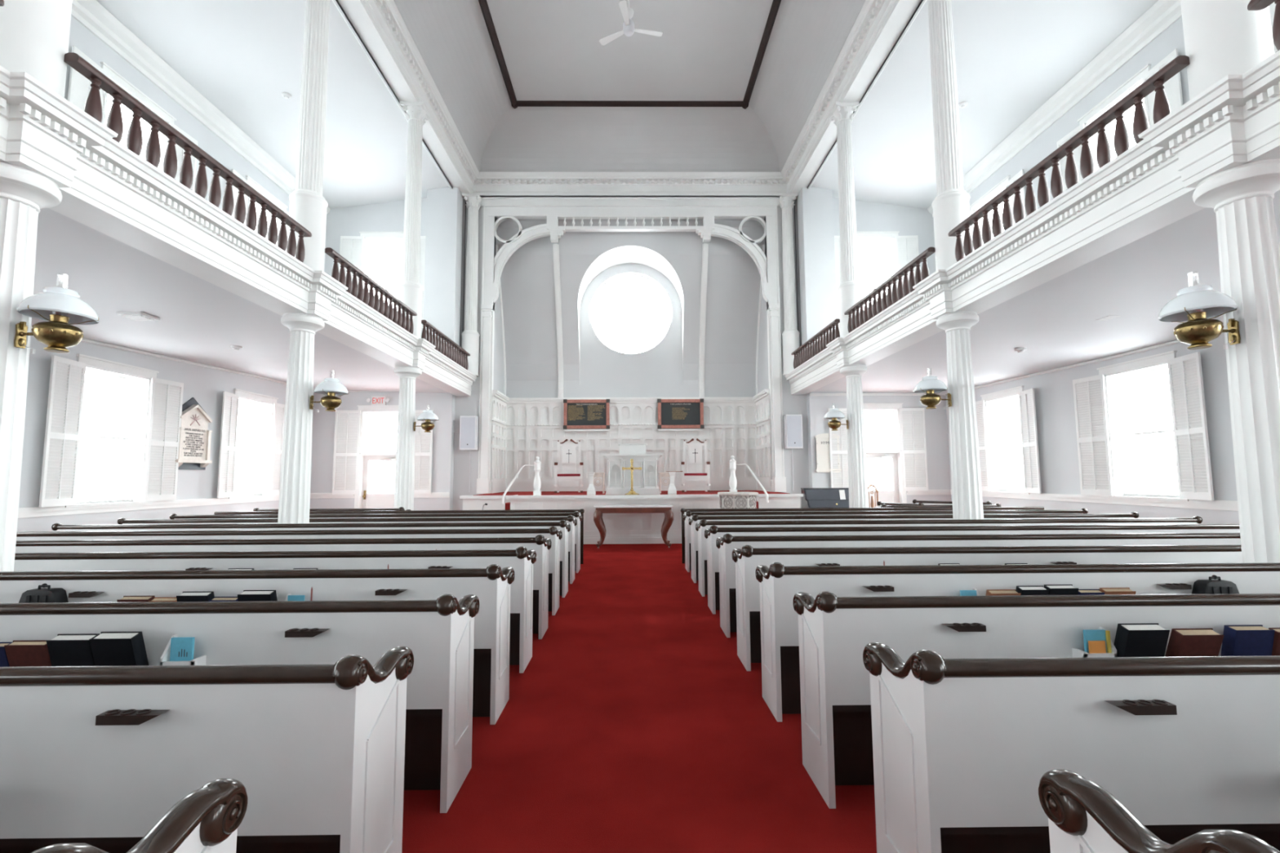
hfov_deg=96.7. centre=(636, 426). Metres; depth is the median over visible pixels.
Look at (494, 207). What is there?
frame
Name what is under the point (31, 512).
trim
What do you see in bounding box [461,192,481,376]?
column
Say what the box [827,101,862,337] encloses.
column
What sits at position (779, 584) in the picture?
pew
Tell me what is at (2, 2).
gallery railing
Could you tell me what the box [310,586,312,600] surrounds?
pencil
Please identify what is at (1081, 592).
book
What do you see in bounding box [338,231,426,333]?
window
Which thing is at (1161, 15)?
trim
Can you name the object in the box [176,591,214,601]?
book
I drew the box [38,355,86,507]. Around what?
shutter
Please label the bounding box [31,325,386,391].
trim
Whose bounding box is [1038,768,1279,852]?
pew
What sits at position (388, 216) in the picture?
wall
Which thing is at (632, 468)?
cross
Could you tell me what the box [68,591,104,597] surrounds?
cup holder
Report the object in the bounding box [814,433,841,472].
hymn board
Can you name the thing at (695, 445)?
chair
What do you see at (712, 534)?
pew
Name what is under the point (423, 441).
shutter
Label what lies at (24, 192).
column
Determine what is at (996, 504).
pew
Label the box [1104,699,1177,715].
cup holder
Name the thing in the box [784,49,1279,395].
trim
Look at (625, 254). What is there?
trim
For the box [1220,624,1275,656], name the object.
book
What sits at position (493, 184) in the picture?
trim
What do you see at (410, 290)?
column
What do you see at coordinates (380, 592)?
cup holder
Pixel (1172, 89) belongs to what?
shutter
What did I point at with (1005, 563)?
book
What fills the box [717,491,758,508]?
baptismal font
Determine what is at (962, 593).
box
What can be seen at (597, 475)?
side table
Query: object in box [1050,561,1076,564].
cup holder
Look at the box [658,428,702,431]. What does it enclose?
shelf
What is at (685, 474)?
seat cushion
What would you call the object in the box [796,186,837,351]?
wall
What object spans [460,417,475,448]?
grille
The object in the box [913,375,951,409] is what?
oil lamp
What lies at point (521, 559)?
pew
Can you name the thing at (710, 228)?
trim
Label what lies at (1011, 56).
ceiling
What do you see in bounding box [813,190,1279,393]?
ceiling
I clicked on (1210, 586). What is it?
bag
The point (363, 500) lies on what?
door
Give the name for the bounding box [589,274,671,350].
window frame
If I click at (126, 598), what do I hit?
book
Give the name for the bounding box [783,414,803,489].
wall speaker
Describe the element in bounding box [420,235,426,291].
shutter
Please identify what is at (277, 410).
shutter
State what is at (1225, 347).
switch
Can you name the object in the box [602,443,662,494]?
pulpit
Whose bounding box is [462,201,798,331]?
trim
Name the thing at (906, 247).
shutter
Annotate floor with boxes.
[401,543,876,852]
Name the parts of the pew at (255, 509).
rail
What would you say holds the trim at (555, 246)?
attached to the wall at (524, 429)
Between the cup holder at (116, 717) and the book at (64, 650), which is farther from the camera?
the book at (64, 650)
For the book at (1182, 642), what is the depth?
2.63 m
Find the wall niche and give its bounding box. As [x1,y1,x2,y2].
[493,237,768,394]
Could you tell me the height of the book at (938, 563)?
0.230 m
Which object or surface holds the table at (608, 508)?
on the floor
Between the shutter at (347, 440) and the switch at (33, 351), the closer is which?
the switch at (33, 351)
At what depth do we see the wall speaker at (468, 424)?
15.32 m
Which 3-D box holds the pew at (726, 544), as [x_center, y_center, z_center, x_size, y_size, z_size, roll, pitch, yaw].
[4.172,1.541,5.714,6.680,0.989,0.510,0,-5,-1]
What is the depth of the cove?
15.25 m
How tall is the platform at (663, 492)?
0.030 m
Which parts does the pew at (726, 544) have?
panel moulding, panel, seat, panel, rail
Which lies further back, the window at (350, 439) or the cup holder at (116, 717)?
the window at (350, 439)
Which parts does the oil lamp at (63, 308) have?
wall plate, arm, lamp shade, burner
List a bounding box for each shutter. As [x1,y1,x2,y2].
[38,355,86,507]
[142,377,183,501]
[217,391,239,497]
[269,402,284,494]
[332,410,360,494]
[338,235,364,273]
[413,409,433,493]
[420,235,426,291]
[828,408,847,488]
[834,235,841,337]
[894,235,919,287]
[899,408,928,491]
[969,209,974,251]
[975,400,989,490]
[1004,168,1026,217]
[1018,387,1041,493]
[1056,123,1084,175]
[1072,373,1112,495]
[1142,48,1182,127]
[1167,351,1213,500]
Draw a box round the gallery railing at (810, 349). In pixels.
[791,319,839,369]
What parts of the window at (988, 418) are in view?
sash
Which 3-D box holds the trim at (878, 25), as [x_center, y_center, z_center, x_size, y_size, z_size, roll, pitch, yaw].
[4.533,-7.821,5.053,0.680,0.720,22.600,0,-5,-1]
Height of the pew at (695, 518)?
0.989 m
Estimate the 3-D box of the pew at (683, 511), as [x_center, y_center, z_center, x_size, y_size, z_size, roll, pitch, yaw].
[4.112,1.966,10.443,6.634,0.975,0.423,0,-5,-1]
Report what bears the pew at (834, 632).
on the floor
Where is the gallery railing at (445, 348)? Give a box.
[421,320,470,369]
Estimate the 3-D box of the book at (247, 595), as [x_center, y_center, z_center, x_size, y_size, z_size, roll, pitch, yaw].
[-2.356,1.143,3.555,0.205,0.238,0.119,0,-5,-1]
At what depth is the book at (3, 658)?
2.58 m
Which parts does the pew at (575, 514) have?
rail, panel, panel, panel moulding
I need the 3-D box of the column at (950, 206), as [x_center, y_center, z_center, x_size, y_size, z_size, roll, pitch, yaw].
[4.522,-4.651,8.327,0.500,5.120,0.500,0,-5,-1]
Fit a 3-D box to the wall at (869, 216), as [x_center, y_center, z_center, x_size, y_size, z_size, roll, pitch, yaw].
[6.578,-3.197,15.935,3.740,12.200,0.350,0,-5,-1]
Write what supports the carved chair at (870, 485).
on the floor
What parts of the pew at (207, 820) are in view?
panel, panel moulding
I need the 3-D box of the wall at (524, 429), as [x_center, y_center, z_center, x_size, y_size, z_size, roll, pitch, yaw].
[-0.161,-3.082,16.835,9.720,12.200,1.800,0,-5,-1]
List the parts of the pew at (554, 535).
rail, panel, panel, panel moulding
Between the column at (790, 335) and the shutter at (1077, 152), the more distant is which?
the column at (790, 335)
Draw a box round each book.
[0,641,13,666]
[4,640,51,666]
[46,633,99,666]
[88,631,149,666]
[116,595,155,602]
[148,597,177,602]
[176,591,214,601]
[208,596,238,601]
[228,568,253,569]
[237,590,277,601]
[293,568,318,569]
[937,563,959,564]
[985,589,1021,595]
[1004,563,1027,564]
[1015,585,1048,595]
[1043,584,1078,595]
[1077,589,1104,595]
[1099,587,1136,595]
[1113,622,1169,657]
[1164,628,1223,657]
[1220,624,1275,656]
[1268,627,1279,655]
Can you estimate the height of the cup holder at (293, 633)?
0.032 m
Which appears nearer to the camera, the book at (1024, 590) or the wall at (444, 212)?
the book at (1024, 590)
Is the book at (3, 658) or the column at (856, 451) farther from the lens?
the column at (856, 451)
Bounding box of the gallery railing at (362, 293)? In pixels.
[324,247,417,333]
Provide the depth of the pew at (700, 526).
7.47 m
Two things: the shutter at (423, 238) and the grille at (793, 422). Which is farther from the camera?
the shutter at (423, 238)
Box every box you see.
[160,634,206,665]
[284,593,305,600]
[960,588,979,595]
[1071,626,1117,657]
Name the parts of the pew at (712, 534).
panel moulding, panel, panel, rail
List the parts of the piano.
lid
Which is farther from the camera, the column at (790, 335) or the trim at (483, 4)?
the column at (790, 335)
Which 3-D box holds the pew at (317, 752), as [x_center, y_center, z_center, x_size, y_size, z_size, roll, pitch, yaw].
[-4.179,1.246,1.865,6.680,0.989,0.510,0,-5,-1]
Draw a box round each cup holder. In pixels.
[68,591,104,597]
[95,709,170,725]
[185,567,212,570]
[284,628,329,637]
[374,589,407,595]
[427,565,452,568]
[816,563,839,565]
[862,585,893,591]
[942,622,986,631]
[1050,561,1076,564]
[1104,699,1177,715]
[1156,583,1191,589]
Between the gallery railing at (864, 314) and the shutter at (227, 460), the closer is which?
the gallery railing at (864, 314)
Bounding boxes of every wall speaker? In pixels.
[459,415,479,484]
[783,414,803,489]
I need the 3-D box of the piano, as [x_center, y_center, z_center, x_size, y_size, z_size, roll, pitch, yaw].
[4.785,2.113,13.722,1.440,1.250,0.610,0,-5,-1]
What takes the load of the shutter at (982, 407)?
attached to the window at (988, 418)
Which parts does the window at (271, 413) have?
sash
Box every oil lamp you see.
[13,286,99,353]
[309,377,348,412]
[413,409,439,433]
[823,408,848,431]
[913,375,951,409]
[1157,284,1240,349]
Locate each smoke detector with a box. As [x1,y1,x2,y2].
[230,345,242,350]
[281,92,291,99]
[958,101,968,108]
[1014,347,1026,353]
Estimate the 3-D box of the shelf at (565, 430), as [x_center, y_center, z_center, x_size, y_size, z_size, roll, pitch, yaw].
[-1.512,0.118,17.277,1.350,0.055,0.110,0,-5,-1]
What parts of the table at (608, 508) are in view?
leg, leg, leg, leg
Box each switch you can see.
[30,348,35,353]
[1222,344,1228,349]
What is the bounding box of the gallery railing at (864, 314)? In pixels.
[844,247,935,333]
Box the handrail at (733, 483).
[728,455,768,502]
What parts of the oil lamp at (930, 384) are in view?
lamp shade, burner, wall plate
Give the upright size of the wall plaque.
1.410 m
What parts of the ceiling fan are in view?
blade, blade, rod, blade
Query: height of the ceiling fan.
1.400 m
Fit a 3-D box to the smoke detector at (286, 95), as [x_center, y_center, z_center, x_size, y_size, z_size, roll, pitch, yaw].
[-7.020,-6.639,11.407,0.170,0.115,0.170,0,-5,-1]
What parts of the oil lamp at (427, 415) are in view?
lamp shade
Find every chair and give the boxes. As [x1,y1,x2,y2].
[554,438,583,493]
[680,437,710,492]
[867,484,878,507]
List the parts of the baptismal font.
bead moulding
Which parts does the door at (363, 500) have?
knob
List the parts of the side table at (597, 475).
leg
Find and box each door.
[354,453,395,508]
[866,450,906,507]
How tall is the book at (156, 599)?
0.202 m
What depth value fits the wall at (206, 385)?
10.41 m
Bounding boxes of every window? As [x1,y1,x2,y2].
[38,353,183,507]
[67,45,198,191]
[217,388,284,498]
[231,168,288,251]
[332,404,433,494]
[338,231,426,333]
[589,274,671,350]
[828,403,928,491]
[834,231,919,337]
[969,168,1026,251]
[975,386,1041,493]
[1056,48,1182,191]
[1072,350,1213,501]
[1268,2,1277,53]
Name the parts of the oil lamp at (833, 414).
lamp shade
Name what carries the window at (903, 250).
in the wall at (869, 216)
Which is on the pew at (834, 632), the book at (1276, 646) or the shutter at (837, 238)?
the book at (1276, 646)
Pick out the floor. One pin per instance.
(634, 723)
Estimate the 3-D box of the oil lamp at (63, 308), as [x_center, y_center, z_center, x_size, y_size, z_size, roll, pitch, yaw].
[-4.186,-0.818,4.129,0.434,0.580,0.424,-5,-7,42]
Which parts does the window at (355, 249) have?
frame, sash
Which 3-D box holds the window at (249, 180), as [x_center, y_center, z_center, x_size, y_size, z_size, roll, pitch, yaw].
[-8.838,-4.054,13.319,0.381,2.990,2.501,0,-5,-1]
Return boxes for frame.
[476,196,786,493]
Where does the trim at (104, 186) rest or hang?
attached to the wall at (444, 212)
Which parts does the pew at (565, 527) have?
panel, rail, panel, panel moulding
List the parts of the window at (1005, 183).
frame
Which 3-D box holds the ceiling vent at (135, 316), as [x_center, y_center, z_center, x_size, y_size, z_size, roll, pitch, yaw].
[-6.819,-1.500,7.793,0.320,0.050,0.320,0,-5,-1]
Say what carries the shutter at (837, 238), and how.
attached to the window at (903, 250)
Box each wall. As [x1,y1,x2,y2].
[17,15,289,532]
[309,197,455,510]
[333,0,452,189]
[423,186,462,350]
[452,195,809,510]
[496,218,764,397]
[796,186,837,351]
[806,197,951,503]
[807,0,925,189]
[945,16,1239,524]
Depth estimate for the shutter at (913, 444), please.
15.38 m
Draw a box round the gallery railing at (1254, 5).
[1247,0,1279,52]
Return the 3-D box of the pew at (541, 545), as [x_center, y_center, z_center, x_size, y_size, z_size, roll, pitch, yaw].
[-4.218,1.578,5.626,6.680,0.989,0.510,0,-5,-1]
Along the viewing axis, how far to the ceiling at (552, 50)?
13.08 m
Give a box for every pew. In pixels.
[0,564,514,724]
[0,594,479,813]
[0,646,413,852]
[13,546,536,673]
[15,534,551,639]
[16,526,562,615]
[31,778,247,852]
[51,520,570,597]
[117,515,577,583]
[169,511,582,573]
[213,508,584,564]
[253,506,410,511]
[680,506,1045,563]
[683,508,1088,572]
[688,511,1138,582]
[695,515,1202,596]
[704,524,1239,613]
[715,533,1240,637]
[732,544,1242,671]
[755,562,1279,721]
[792,591,1279,808]
[862,642,1279,852]
[874,503,1000,507]
[876,501,924,507]
[912,499,995,505]
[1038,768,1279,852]
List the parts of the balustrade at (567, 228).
rail, rail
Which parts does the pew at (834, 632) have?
panel moulding, panel, seat, panel, rail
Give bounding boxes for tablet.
[563,399,609,431]
[657,398,704,431]
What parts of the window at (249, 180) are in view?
frame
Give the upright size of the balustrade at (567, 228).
0.410 m
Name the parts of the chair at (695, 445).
leg, leg, backrest, seat frame, leg, leg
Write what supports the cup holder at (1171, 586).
attached to the pew at (779, 584)
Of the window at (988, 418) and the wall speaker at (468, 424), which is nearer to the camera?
the window at (988, 418)
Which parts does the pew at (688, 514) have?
panel moulding, panel, panel, rail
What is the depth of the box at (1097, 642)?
2.67 m
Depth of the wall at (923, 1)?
11.12 m
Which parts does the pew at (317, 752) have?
rail, seat, panel, panel, panel moulding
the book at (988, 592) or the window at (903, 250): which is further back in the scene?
the window at (903, 250)
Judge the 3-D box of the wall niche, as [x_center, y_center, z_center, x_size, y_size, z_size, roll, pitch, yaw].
[-0.156,-1.668,16.941,8.400,9.400,2.060,0,-5,-1]
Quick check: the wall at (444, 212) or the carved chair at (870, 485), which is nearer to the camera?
the carved chair at (870, 485)
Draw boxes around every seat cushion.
[557,474,580,476]
[684,473,706,475]
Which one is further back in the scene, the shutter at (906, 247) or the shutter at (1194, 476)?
the shutter at (906, 247)
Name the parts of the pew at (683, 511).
post, rail, panel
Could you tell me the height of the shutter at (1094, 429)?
2.200 m
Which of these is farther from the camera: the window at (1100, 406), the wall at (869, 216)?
the wall at (869, 216)
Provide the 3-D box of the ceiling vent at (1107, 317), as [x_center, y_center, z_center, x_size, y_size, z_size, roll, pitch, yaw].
[6.699,-1.551,8.036,0.320,0.050,0.320,0,-5,-1]
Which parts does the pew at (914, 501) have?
panel, rail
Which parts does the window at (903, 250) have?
sash, frame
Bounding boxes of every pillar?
[586,472,595,494]
[667,471,676,494]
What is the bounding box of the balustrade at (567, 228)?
[557,215,703,231]
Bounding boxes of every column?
[0,0,72,97]
[0,161,62,571]
[277,312,324,524]
[288,0,329,271]
[393,366,422,510]
[397,100,431,337]
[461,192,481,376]
[778,192,799,375]
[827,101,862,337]
[840,364,868,507]
[928,0,971,271]
[936,311,983,519]
[1180,0,1274,100]
[1192,159,1279,563]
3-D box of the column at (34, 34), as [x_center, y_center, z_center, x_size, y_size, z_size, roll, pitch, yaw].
[-4.639,-4.941,4.485,0.500,5.120,0.500,0,-5,-1]
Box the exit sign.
[366,395,389,404]
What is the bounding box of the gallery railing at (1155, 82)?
[947,55,1189,262]
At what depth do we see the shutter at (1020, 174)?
12.62 m
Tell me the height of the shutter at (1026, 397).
2.200 m
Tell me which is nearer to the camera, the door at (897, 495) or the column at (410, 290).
the column at (410, 290)
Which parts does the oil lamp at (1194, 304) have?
burner, lamp shade, arm, wall plate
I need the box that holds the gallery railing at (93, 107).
[63,52,311,262]
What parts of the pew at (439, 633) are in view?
rail, panel, seat, panel, panel moulding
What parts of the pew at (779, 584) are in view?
panel moulding, panel, seat, panel, rail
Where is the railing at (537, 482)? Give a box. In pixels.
[502,456,541,504]
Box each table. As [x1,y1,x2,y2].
[593,472,604,493]
[593,504,673,548]
[658,472,670,493]
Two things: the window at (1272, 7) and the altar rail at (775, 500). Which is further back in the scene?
the altar rail at (775, 500)
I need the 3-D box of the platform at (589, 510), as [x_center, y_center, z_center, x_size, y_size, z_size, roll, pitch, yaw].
[-0.121,2.365,15.261,7.900,1.070,3.980,0,-5,-1]
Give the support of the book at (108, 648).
on the pew at (439, 633)
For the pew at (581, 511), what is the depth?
10.20 m
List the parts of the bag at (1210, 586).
handle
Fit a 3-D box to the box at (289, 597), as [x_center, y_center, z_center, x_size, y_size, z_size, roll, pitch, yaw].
[-2.143,1.165,3.587,0.150,0.200,0.080,0,-5,-1]
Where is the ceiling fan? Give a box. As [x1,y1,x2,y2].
[599,0,662,45]
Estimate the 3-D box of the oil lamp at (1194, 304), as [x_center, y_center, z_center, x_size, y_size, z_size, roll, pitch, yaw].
[4.151,-0.855,4.217,0.434,0.580,0.424,5,-7,-44]
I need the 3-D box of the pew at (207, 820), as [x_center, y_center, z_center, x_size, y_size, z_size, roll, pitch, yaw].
[-4.170,1.163,0.925,6.680,0.989,0.510,0,-5,-1]
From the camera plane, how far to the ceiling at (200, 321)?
7.85 m
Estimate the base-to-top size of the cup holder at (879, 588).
0.032 m
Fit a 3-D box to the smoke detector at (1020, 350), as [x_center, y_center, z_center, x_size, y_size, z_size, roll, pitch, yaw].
[6.700,-1.341,9.925,0.170,0.115,0.170,0,-5,-1]
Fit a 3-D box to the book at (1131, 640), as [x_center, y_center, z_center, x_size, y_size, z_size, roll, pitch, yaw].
[2.349,1.041,2.661,0.195,0.236,0.125,0,-5,-1]
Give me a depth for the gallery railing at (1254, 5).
3.81 m
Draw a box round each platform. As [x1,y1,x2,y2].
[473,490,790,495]
[505,497,758,530]
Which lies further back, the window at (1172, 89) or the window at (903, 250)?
the window at (903, 250)
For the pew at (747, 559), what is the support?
on the floor
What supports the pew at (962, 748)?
on the floor
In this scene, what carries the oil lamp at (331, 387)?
attached to the column at (294, 505)
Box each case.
[18,583,68,603]
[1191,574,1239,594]
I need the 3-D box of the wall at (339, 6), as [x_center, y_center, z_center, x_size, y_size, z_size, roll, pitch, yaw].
[-4.942,-8.815,5.044,0.040,2.800,22.600,0,-5,-1]
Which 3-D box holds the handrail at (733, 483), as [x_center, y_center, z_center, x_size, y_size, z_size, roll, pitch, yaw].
[2.640,1.227,13.376,0.963,1.106,0.274,-3,-6,26]
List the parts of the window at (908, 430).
sash, frame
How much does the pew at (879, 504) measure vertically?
0.989 m
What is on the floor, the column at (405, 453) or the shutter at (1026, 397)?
the column at (405, 453)
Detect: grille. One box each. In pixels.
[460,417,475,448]
[786,415,801,446]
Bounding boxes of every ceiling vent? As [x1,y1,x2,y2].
[116,311,159,320]
[1095,315,1119,320]
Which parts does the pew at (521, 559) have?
rail, panel, seat, panel, panel moulding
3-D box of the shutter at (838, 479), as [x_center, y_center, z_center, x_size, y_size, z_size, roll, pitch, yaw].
[5.541,0.627,15.358,0.650,2.250,0.034,0,-5,-3]
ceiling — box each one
[31,208,447,392]
[96,0,448,208]
[486,0,773,101]
[810,0,1158,208]
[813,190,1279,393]
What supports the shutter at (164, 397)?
attached to the window at (151, 468)
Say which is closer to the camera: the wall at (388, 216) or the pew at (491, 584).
the pew at (491, 584)
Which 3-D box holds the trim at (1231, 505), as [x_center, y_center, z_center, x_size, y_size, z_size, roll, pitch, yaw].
[6.725,0.795,4.190,3.730,0.140,22.350,0,-5,-1]
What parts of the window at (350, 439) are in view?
frame, sash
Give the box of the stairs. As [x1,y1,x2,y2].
[505,502,510,510]
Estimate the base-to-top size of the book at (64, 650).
0.227 m
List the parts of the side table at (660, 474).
leg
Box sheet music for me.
[839,489,845,499]
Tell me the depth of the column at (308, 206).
8.08 m
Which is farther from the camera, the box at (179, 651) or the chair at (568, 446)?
the chair at (568, 446)
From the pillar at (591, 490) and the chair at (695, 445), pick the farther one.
the chair at (695, 445)
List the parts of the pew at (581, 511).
panel, rail, post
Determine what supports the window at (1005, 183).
in the wall at (1059, 467)
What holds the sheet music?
on the piano
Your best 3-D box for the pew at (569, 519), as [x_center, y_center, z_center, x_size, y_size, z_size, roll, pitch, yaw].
[-4.247,1.827,8.446,6.680,0.989,0.510,0,-5,-1]
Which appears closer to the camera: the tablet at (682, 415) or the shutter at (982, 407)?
the shutter at (982, 407)
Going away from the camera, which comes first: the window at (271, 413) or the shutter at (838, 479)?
the window at (271, 413)
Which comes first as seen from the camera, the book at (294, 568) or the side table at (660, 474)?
the book at (294, 568)
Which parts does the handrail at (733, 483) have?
post, handrail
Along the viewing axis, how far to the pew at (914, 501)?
12.86 m
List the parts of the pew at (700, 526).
panel moulding, panel, rail, panel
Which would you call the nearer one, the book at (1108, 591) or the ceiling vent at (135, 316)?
the book at (1108, 591)
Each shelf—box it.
[564,429,608,431]
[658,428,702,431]
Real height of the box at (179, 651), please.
0.200 m
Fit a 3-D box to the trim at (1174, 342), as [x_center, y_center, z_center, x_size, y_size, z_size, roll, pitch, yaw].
[6.714,-1.794,4.418,3.736,0.199,22.351,0,-5,-1]
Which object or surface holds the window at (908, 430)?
in the wall at (869, 216)
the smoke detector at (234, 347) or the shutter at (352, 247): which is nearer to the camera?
the smoke detector at (234, 347)
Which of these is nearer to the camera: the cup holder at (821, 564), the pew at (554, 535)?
the cup holder at (821, 564)
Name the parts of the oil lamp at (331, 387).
wall plate, lamp shade, burner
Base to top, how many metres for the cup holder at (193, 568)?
0.032 m
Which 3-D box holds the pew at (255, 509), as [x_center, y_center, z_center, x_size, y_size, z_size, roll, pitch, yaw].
[-5.954,2.074,11.144,2.920,0.989,0.444,0,-5,-1]
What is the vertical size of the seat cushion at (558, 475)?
0.065 m
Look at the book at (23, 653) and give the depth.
2.57 m
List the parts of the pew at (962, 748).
panel moulding, panel, panel, seat, rail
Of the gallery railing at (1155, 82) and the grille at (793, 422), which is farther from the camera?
the grille at (793, 422)
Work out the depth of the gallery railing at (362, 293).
9.43 m
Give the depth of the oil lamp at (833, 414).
11.61 m
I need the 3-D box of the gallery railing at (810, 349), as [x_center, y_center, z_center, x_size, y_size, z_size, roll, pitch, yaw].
[4.218,-1.870,13.598,0.124,0.509,3.305,0,-5,-1]
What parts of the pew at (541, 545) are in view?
rail, panel, panel, panel moulding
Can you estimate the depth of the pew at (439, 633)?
2.70 m
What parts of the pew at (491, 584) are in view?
rail, panel, seat, panel, panel moulding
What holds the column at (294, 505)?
on the floor
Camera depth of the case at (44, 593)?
3.54 m
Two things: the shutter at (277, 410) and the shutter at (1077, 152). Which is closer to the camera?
the shutter at (1077, 152)
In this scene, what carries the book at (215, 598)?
on the pew at (491, 584)
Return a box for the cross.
[622,458,641,494]
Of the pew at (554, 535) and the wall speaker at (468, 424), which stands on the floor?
the pew at (554, 535)
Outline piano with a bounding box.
[800,487,848,508]
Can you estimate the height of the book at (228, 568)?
0.230 m
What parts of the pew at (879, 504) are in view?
rail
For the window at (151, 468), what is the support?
in the wall at (206, 385)
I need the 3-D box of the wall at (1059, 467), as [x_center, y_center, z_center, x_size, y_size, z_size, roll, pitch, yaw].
[8.736,-4.191,4.801,0.350,12.200,22.650,0,-5,-1]
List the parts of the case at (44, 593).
handle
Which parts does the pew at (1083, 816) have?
panel moulding, panel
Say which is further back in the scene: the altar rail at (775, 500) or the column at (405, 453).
the altar rail at (775, 500)
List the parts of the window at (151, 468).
sash, frame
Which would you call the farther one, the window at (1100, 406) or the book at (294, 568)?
the window at (1100, 406)
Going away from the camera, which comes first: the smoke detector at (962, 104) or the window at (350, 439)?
the smoke detector at (962, 104)
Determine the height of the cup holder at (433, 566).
0.032 m
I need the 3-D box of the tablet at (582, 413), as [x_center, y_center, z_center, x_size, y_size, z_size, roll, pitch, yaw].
[-1.514,-0.341,17.305,1.412,0.975,0.135,0,-5,-1]
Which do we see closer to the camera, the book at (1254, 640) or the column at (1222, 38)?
the book at (1254, 640)
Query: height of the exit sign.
0.250 m
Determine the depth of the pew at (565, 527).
7.38 m
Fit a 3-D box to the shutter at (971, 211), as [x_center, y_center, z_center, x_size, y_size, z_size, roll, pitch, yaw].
[8.408,-3.997,14.431,0.034,2.830,0.625,0,-5,-3]
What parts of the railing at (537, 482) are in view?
handrail, post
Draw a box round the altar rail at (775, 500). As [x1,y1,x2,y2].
[459,493,803,544]
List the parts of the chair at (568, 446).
leg, leg, seat frame, backrest, leg, leg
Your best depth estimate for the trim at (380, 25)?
11.55 m
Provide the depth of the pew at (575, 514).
9.26 m
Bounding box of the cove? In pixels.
[393,0,865,172]
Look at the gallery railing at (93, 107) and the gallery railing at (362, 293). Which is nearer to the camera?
the gallery railing at (93, 107)
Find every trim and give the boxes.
[0,65,477,395]
[17,492,449,518]
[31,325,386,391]
[71,0,330,213]
[332,0,479,199]
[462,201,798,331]
[473,171,786,196]
[478,0,781,109]
[493,215,565,287]
[496,243,764,397]
[577,245,684,359]
[695,215,767,286]
[781,0,926,199]
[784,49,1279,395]
[809,332,1222,395]
[906,489,1238,511]
[927,0,1182,217]
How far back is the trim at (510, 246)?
16.05 m
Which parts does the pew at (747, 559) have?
panel moulding, panel, seat, panel, rail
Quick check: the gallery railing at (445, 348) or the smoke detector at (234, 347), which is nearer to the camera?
the smoke detector at (234, 347)
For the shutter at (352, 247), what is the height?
2.880 m
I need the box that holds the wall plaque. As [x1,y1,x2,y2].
[174,397,212,470]
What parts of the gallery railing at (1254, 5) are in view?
handrail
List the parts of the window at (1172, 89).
frame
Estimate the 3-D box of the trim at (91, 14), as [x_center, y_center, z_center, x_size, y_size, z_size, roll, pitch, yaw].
[-8.530,-6.858,4.710,0.240,0.360,22.350,0,-5,-1]
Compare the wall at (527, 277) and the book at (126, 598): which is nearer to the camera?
the book at (126, 598)
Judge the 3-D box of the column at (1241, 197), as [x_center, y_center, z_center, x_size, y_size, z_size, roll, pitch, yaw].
[4.587,-0.006,4.143,0.530,3.792,0.530,0,-5,-1]
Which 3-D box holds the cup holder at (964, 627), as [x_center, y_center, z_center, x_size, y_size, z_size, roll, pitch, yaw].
[1.561,0.958,2.714,0.190,0.032,0.042,0,-5,-1]
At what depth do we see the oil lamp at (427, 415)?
11.52 m
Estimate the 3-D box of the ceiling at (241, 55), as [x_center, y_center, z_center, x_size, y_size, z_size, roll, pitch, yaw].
[-6.782,-7.259,4.763,3.740,0.470,22.350,0,-5,-1]
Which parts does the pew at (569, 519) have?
rail, panel, panel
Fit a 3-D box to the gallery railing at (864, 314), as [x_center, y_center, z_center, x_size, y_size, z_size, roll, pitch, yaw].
[4.257,-2.201,9.840,0.124,0.509,3.270,0,-5,-1]
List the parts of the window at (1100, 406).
frame, sash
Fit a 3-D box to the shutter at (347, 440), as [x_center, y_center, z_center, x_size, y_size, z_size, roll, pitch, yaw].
[-7.758,0.685,15.217,0.650,2.250,0.034,0,-5,-3]
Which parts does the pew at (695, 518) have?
panel moulding, panel, panel, rail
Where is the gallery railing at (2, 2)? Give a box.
[0,0,4,6]
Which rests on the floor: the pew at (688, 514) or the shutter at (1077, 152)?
the pew at (688, 514)

